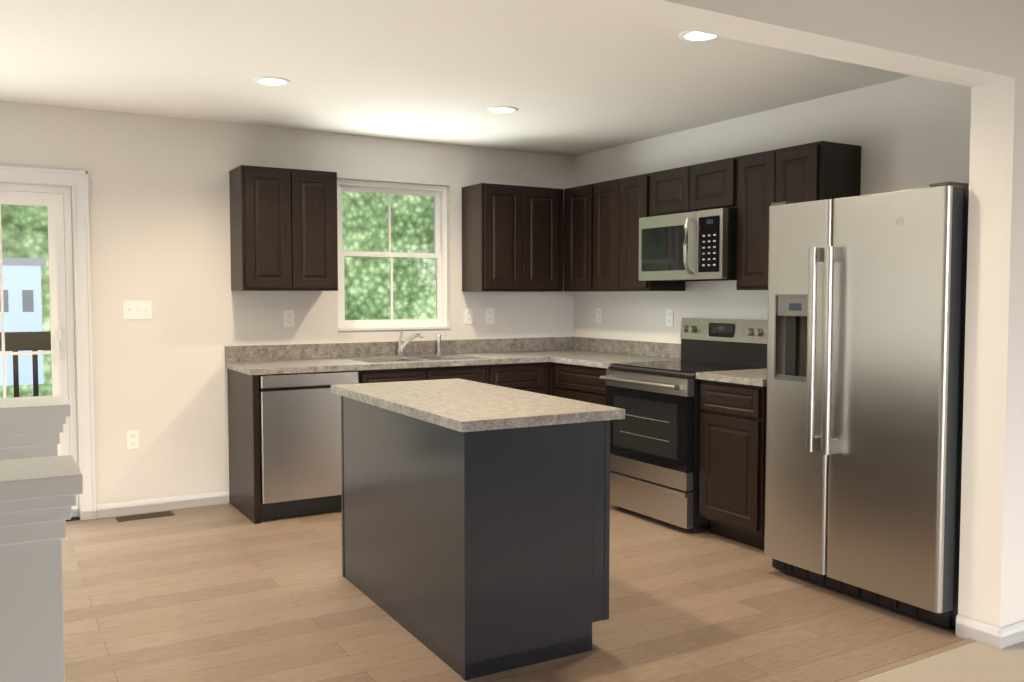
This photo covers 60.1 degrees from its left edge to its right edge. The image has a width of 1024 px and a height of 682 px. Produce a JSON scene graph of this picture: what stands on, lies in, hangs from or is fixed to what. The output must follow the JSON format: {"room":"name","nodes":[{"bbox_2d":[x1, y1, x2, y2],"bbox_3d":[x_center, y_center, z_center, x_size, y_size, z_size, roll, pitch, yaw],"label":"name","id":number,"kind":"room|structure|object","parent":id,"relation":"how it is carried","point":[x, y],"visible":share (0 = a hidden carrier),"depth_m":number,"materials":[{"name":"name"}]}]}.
{"room":"kitchen","nodes":[
{"label":"kitchen","id":0,"kind":"room"},
{"bbox_2d":[0,395,70,460],"bbox_3d":[-1.783,0.704,1.790,1.605,1.082,0.229,-2,3,-31],"label":"wall","id":1,"kind":"structure","parent":0,"point":[31,427],"depth_m":2.05,"materials":[{"name":"white paint"}]},
{"bbox_2d":[0,455,82,681],"bbox_3d":[-1.339,0.747,0.993,1.557,1.077,0.185,-2,3,-31],"label":"half wall","id":2,"kind":"structure","parent":0,"point":[38,498],"depth_m":1.28,"materials":[{"name":"white paint"}]},
{"bbox_2d":[0,101,573,519],"bbox_3d":[-1.893,-0.172,5.721,5.740,2.438,0.140,-2,3,-31],"label":"wall","id":3,"kind":"structure","parent":0,"point":[159,208],"depth_m":5.56,"materials":[{"name":"white paint"}]},
{"bbox_2d":[0,183,78,516],"bbox_3d":[-3.433,0.096,4.891,1.822,1.983,0.150,-2,3,-31],"label":"glass door","id":4,"kind":"structure","parent":3,"relation":"in","point":[56,200],"depth_m":5.27,"materials":[{"name":"white glass"}]},
{"bbox_2d":[0,166,95,520],"bbox_3d":[-3.361,0.060,4.768,1.994,2.070,0.025,-2,3,-31],"label":"door frame","id":5,"kind":"structure","parent":3,"relation":"attached to","point":[77,181],"depth_m":5.24,"materials":[{"name":"white wood"}]},
{"bbox_2d":[126,430,138,449],"bbox_3d":[-2.321,0.606,5.420,0.071,0.114,0.008,-2,3,-31],"label":"electrical outlet","id":6,"kind":"object","parent":3,"relation":"attached to","point":[132,439],"visible":1,"depth_m":5.42,"materials":[{"name":"white plastic"}]},
{"bbox_2d":[123,301,151,319],"bbox_3d":[-2.284,-0.189,5.398,0.163,0.114,0.015,-2,3,-31],"label":"light switch","id":7,"kind":"object","parent":3,"relation":"attached to","point":[137,309],"visible":1,"depth_m":5.40,"materials":[{"name":"white plastic"}]},
{"bbox_2d":[96,490,229,517],"bbox_3d":[-2.167,1.017,5.530,0.782,0.082,0.013,-2,3,-31],"label":"baseboard","id":8,"kind":"structure","parent":3,"relation":"attached to","point":[156,504],"depth_m":5.51,"materials":[{"name":"white wood"}]},
{"bbox_2d":[229,165,337,290],"bbox_3d":[-1.460,-0.704,5.680,0.608,0.762,0.324,-2,3,-31],"label":"upper cabinet","id":9,"kind":"object","parent":3,"relation":"attached to","point":[283,230],"visible":1,"depth_m":5.53,"materials":[{"name":"brown wood"}]},
{"bbox_2d":[283,310,293,326],"bbox_3d":[-1.482,-0.150,5.880,0.071,0.114,0.008,-2,3,-31],"label":"electrical outlet","id":10,"kind":"object","parent":3,"relation":"attached to","point":[288,317],"visible":1,"depth_m":5.88,"materials":[{"name":"white plastic"}]},
{"bbox_2d":[337,179,446,327],"bbox_3d":[-0.869,-0.603,6.332,0.856,1.041,0.084,-2,3,-31],"label":"kitchen window","id":11,"kind":"structure","parent":3,"relation":"in","point":[439,195],"depth_m":6.34,"materials":[{"name":"white plastic"}]},
{"bbox_2d":[338,326,450,330],"bbox_3d":[-0.831,-0.088,6.294,0.858,0.017,0.060,-2,3,-31],"label":"window sill","id":12,"kind":"structure","parent":11,"relation":"attached to","point":[390,328],"depth_m":6.28,"materials":[{"name":"white wood"}]},
{"bbox_2d":[464,308,472,323],"bbox_3d":[-0.323,-0.184,6.564,0.071,0.114,0.008,-2,3,-31],"label":"electrical outlet","id":13,"kind":"object","parent":3,"relation":"attached to","point":[468,315],"visible":1,"depth_m":6.56,"materials":[{"name":"white plastic"}]},
{"bbox_2d":[486,308,493,323],"bbox_3d":[-0.166,-0.189,6.657,0.071,0.114,0.008,-2,3,-31],"label":"electrical outlet","id":14,"kind":"object","parent":3,"relation":"attached to","point":[489,315],"visible":1,"depth_m":6.65,"materials":[{"name":"white plastic"}]},
{"bbox_2d":[462,183,562,291],"bbox_3d":[0.012,-0.748,6.549,0.696,0.762,0.324,-2,3,-31],"label":"upper cabinet","id":15,"kind":"object","parent":3,"relation":"attached to","point":[512,238],"visible":1,"depth_m":6.39,"materials":[{"name":"brown wood"}]},
{"bbox_2d":[0,0,912,156],"bbox_3d":[0.921,-1.202,0.902,5.740,0.102,11.201,-2,3,-31],"label":"ceiling","id":16,"kind":"structure","parent":0,"point":[565,80],"depth_m":4.31,"materials":[{"name":"white paint"}]},
{"bbox_2d":[254,76,290,85],"bbox_3d":[-1.228,-1.330,4.537,0.183,0.007,0.183,-2,3,-31],"label":"recessed light","id":17,"kind":"object","parent":16,"relation":"in","point":[271,81],"visible":0.98,"depth_m":4.54,"materials":[{"name":"white glass"}]},
{"bbox_2d":[487,106,517,113],"bbox_3d":[-0.054,-1.365,5.230,0.183,0.007,0.183,-2,3,-31],"label":"recessed light","id":18,"kind":"object","parent":16,"relation":"in","point":[502,109],"visible":0.98,"depth_m":5.22,"materials":[{"name":"white glass"}]},
{"bbox_2d":[679,30,719,41],"bbox_3d":[0.796,-1.290,3.734,0.183,0.007,0.183,-2,3,-31],"label":"recessed light","id":19,"kind":"object","parent":16,"relation":"in","point":[689,36],"visible":0.71,"depth_m":3.75,"materials":[{"name":"white"}]},
{"bbox_2d":[61,503,964,681],"bbox_3d":[-0.882,1.144,4.074,5.461,0.025,3.835,-2,3,-31],"label":"floor","id":20,"kind":"structure","parent":0,"point":[228,592],"depth_m":3.69,"materials":[{"name":"brown wood"}]},
{"bbox_2d":[115,511,174,521],"bbox_3d":[-2.226,1.063,5.372,0.320,0.005,0.107,-2,3,-31],"label":"floor vent","id":21,"kind":"object","parent":20,"relation":"in","point":[144,516],"visible":0.98,"depth_m":5.36,"materials":[{"name":"black metal"}]},
{"bbox_2d":[227,368,260,523],"bbox_3d":[-1.655,0.623,5.453,0.037,0.876,0.632,-2,3,-31],"label":"cabinet end panel","id":22,"kind":"object","parent":20,"relation":"on","point":[244,446],"visible":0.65,"depth_m":5.35,"materials":[{"name":"brown wood"}]},
{"bbox_2d":[259,371,358,519],"bbox_3d":[-1.365,0.614,5.606,0.606,0.864,0.638,-2,3,-31],"label":"dishwasher","id":23,"kind":"object","parent":20,"relation":"on","point":[300,441],"visible":0.62,"depth_m":5.30,"materials":[{"name":"silver metal"}]},
{"bbox_2d":[357,365,486,383],"bbox_3d":[-0.714,0.595,6.010,0.913,0.876,0.629,-2,3,-31],"label":"base cabinet","id":24,"kind":"object","parent":20,"relation":"on","point":[476,373],"visible":0.12,"depth_m":5.73,"materials":[{"name":"brown wood"}]},
{"bbox_2d":[225,337,576,374],"bbox_3d":[-0.505,0.082,6.083,2.715,0.138,0.671,-2,3,-31],"label":"countertop","id":25,"kind":"structure","parent":24,"relation":"on","point":[331,357],"depth_m":5.97,"materials":[{"name":"stone"}]},
{"bbox_2d":[383,331,441,356],"bbox_3d":[-0.667,0.019,6.202,0.446,0.172,0.183,-2,3,-31],"label":"chrome faucet","id":26,"kind":"object","parent":25,"relation":"on","point":[400,349],"visible":1,"depth_m":6.20,"materials":[{"name":"silver metal"}]},
{"bbox_2d":[345,354,487,362],"bbox_3d":[-0.658,0.133,6.018,0.833,0.036,0.551,-2,3,-31],"label":"sink","id":27,"kind":"object","parent":25,"relation":"in","point":[381,359],"visible":0.65,"depth_m":6.13,"materials":[{"name":"silver metal"}]},
{"bbox_2d":[341,396,609,680],"bbox_3d":[-0.222,0.707,3.779,0.639,0.876,1.338,-2,3,-31],"label":"kitchen island","id":28,"kind":"object","parent":20,"relation":"on","point":[469,555],"visible":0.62,"depth_m":3.25,"materials":[{"name":"grey wood"}]},
{"bbox_2d":[331,379,624,431],"bbox_3d":[-0.220,0.250,3.757,0.710,0.037,1.435,-2,3,-31],"label":"island countertop","id":29,"kind":"structure","parent":28,"relation":"on","point":[461,405],"depth_m":3.44,"materials":[{"name":"stone"}]},
{"bbox_2d":[487,362,548,394],"bbox_3d":[-0.105,0.577,6.370,0.496,0.876,0.629,-2,3,-31],"label":"base cabinet","id":30,"kind":"object","parent":20,"relation":"on","point":[531,377],"visible":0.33,"depth_m":6.09,"materials":[{"name":"brown wood"}]},
{"bbox_2d":[549,362,552,395],"bbox_3d":[0.382,0.563,6.656,0.629,0.876,0.629,-2,3,-31],"label":"cabinet filler","id":31,"kind":"object","parent":20,"relation":"on","point":[551,378],"depth_m":6.22,"materials":[{"name":"brown wood"}]},
{"bbox_2d":[553,362,611,405],"bbox_3d":[0.727,0.592,6.074,0.629,0.876,0.720,-2,3,-31],"label":"base cabinet","id":32,"kind":"object","parent":20,"relation":"on","point":[580,383],"visible":0.21,"depth_m":5.91,"materials":[{"name":"brown wood"}]},
{"bbox_2d":[553,337,680,368],"bbox_3d":[0.731,0.085,6.026,0.645,0.138,0.685,-2,3,-31],"label":"countertop","id":33,"kind":"structure","parent":32,"relation":"on","point":[591,352],"depth_m":6.29,"materials":[{"name":"stone"}]},
{"bbox_2d":[600,318,767,532],"bbox_3d":[1.042,0.468,5.386,0.751,1.194,0.759,-2,3,-31],"label":"range","id":34,"kind":"object","parent":20,"relation":"on","point":[654,452],"visible":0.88,"depth_m":5.23,"materials":[{"name":"silver metal"}]},
{"bbox_2d":[699,380,766,549],"bbox_3d":[1.423,0.651,4.897,0.629,0.876,0.467,-2,3,-31],"label":"base cabinet","id":35,"kind":"object","parent":20,"relation":"on","point":[732,461],"visible":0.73,"depth_m":4.71,"materials":[{"name":"brown wood"}]},
{"bbox_2d":[696,368,766,386],"bbox_3d":[1.422,0.144,4.858,0.645,0.138,0.497,-2,3,-31],"label":"countertop","id":36,"kind":"structure","parent":35,"relation":"on","point":[755,377],"depth_m":4.76,"materials":[{"name":"stone"}]},
{"bbox_2d":[764,182,968,628],"bbox_3d":[1.757,0.244,4.019,0.876,1.777,0.924,-2,3,-31],"label":"refrigerator","id":37,"kind":"object","parent":20,"relation":"on","point":[865,360],"visible":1,"depth_m":3.72,"materials":[{"name":"grey metal"}]},
{"bbox_2d":[837,638,975,681],"bbox_3d":[0.473,1.197,2.648,3.040,0.011,0.030,-2,3,-31],"label":"trim","id":38,"kind":"structure","parent":20,"relation":"on","point":[864,675],"depth_m":3.21,"materials":[{"name":"beige wood"}]},
{"bbox_2d":[574,76,970,343],"bbox_3d":[3.367,-0.002,2.329,0.140,2.438,11.062,-2,3,-31],"label":"wall","id":39,"kind":"structure","parent":0,"point":[909,133],"depth_m":5.17,"materials":[{"name":"white paint"}]},
{"bbox_2d":[564,183,618,291],"bbox_3d":[0.607,-0.746,6.510,0.324,0.762,0.386,-2,3,-31],"label":"upper cabinet","id":40,"kind":"object","parent":39,"relation":"attached to","point":[578,238],"visible":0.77,"depth_m":6.40,"materials":[{"name":"brown wood"}]},
{"bbox_2d":[596,308,601,322],"bbox_3d":[0.662,-0.194,6.755,0.008,0.114,0.071,-2,3,-31],"label":"electrical outlet","id":41,"kind":"object","parent":39,"relation":"attached to","point":[598,315],"visible":1,"depth_m":6.75,"materials":[{"name":"white plastic"}]},
{"bbox_2d":[594,173,684,290],"bbox_3d":[0.863,-0.724,6.077,0.324,0.762,0.614,-2,3,-31],"label":"upper cabinet","id":42,"kind":"object","parent":39,"relation":"attached to","point":[621,206],"visible":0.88,"depth_m":5.97,"materials":[{"name":"brown wood"}]},
{"bbox_2d":[666,309,672,325],"bbox_3d":[1.077,-0.158,6.054,0.008,0.114,0.071,-2,3,-31],"label":"electrical outlet","id":43,"kind":"object","parent":39,"relation":"attached to","point":[669,317],"visible":1,"depth_m":6.05,"materials":[{"name":"white plastic"}]},
{"bbox_2d":[650,157,737,216],"bbox_3d":[1.216,-0.929,5.468,0.324,0.292,0.769,-2,3,-31],"label":"upper cabinet","id":44,"kind":"object","parent":39,"relation":"attached to","point":[704,186],"visible":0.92,"depth_m":5.34,"materials":[{"name":"brown wood"}]},
{"bbox_2d":[639,208,736,280],"bbox_3d":[1.152,-0.576,5.442,0.479,0.403,0.758,-2,3,-31],"label":"microwave","id":45,"kind":"object","parent":44,"relation":"attached to","point":[695,246],"visible":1,"depth_m":5.25,"materials":[{"name":"silver metal"}]},
{"bbox_2d":[736,141,860,289],"bbox_3d":[1.565,-0.665,4.891,0.324,0.762,0.594,-2,3,-31],"label":"upper cabinet","id":46,"kind":"object","parent":39,"relation":"attached to","point":[818,170],"visible":0.65,"depth_m":4.79,"materials":[{"name":"brown wood"}]},
{"bbox_2d":[856,641,1023,681],"bbox_3d":[1.897,1.375,-0.622,5.461,0.034,7.087,-2,3,-31],"label":"floor","id":47,"kind":"structure","parent":0,"point":[977,661],"depth_m":3.17,"materials":[{"name":"beige carpet"}]},
{"bbox_2d":[958,78,1023,627],"bbox_3d":[2.125,0.089,3.558,0.754,2.134,0.168,-2,3,-31],"label":"wall","id":48,"kind":"structure","parent":0,"point":[991,573],"depth_m":3.35,"materials":[{"name":"white paint"}]},
{"bbox_2d":[541,0,1023,86],"bbox_3d":[0.099,-1.069,2.301,5.461,0.305,0.168,-2,3,-31],"label":"header","id":49,"kind":"object","parent":48,"relation":"attached to","point":[971,43],"depth_m":2.88,"materials":[{"name":"white paint"}]},
{"bbox_2d":[955,615,1023,648],"bbox_3d":[2.123,1.114,3.601,0.767,0.082,0.180,-2,3,-31],"label":"baseboard","id":50,"kind":"structure","parent":48,"relation":"attached to","point":[996,637],"depth_m":3.39,"materials":[{"name":"white"}]},
{"label":"outside","id":51,"kind":"structure","parent":0,"visible":0},
{"bbox_2d":[0,191,435,397],"bbox_3d":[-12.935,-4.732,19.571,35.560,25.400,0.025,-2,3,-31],"label":"trees","id":52,"kind":"object","parent":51,"point":[43,249],"depth_m":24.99,"materials":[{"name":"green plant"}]},
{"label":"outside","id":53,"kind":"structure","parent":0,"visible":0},
{"bbox_2d":[0,258,45,385],"bbox_3d":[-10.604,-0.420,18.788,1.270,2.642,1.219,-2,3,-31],"label":"house","id":54,"kind":"structure","parent":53,"point":[16,301],"depth_m":18.42,"materials":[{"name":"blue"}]},
{"bbox_2d":[0,331,79,520],"bbox_3d":[-4.026,0.558,5.996,4.318,1.130,2.436,-2,3,-31],"label":"rail","id":55,"kind":"object","parent":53,"point":[20,339],"depth_m":7.30,"materials":[{"name":"brown wood"}]}
]}

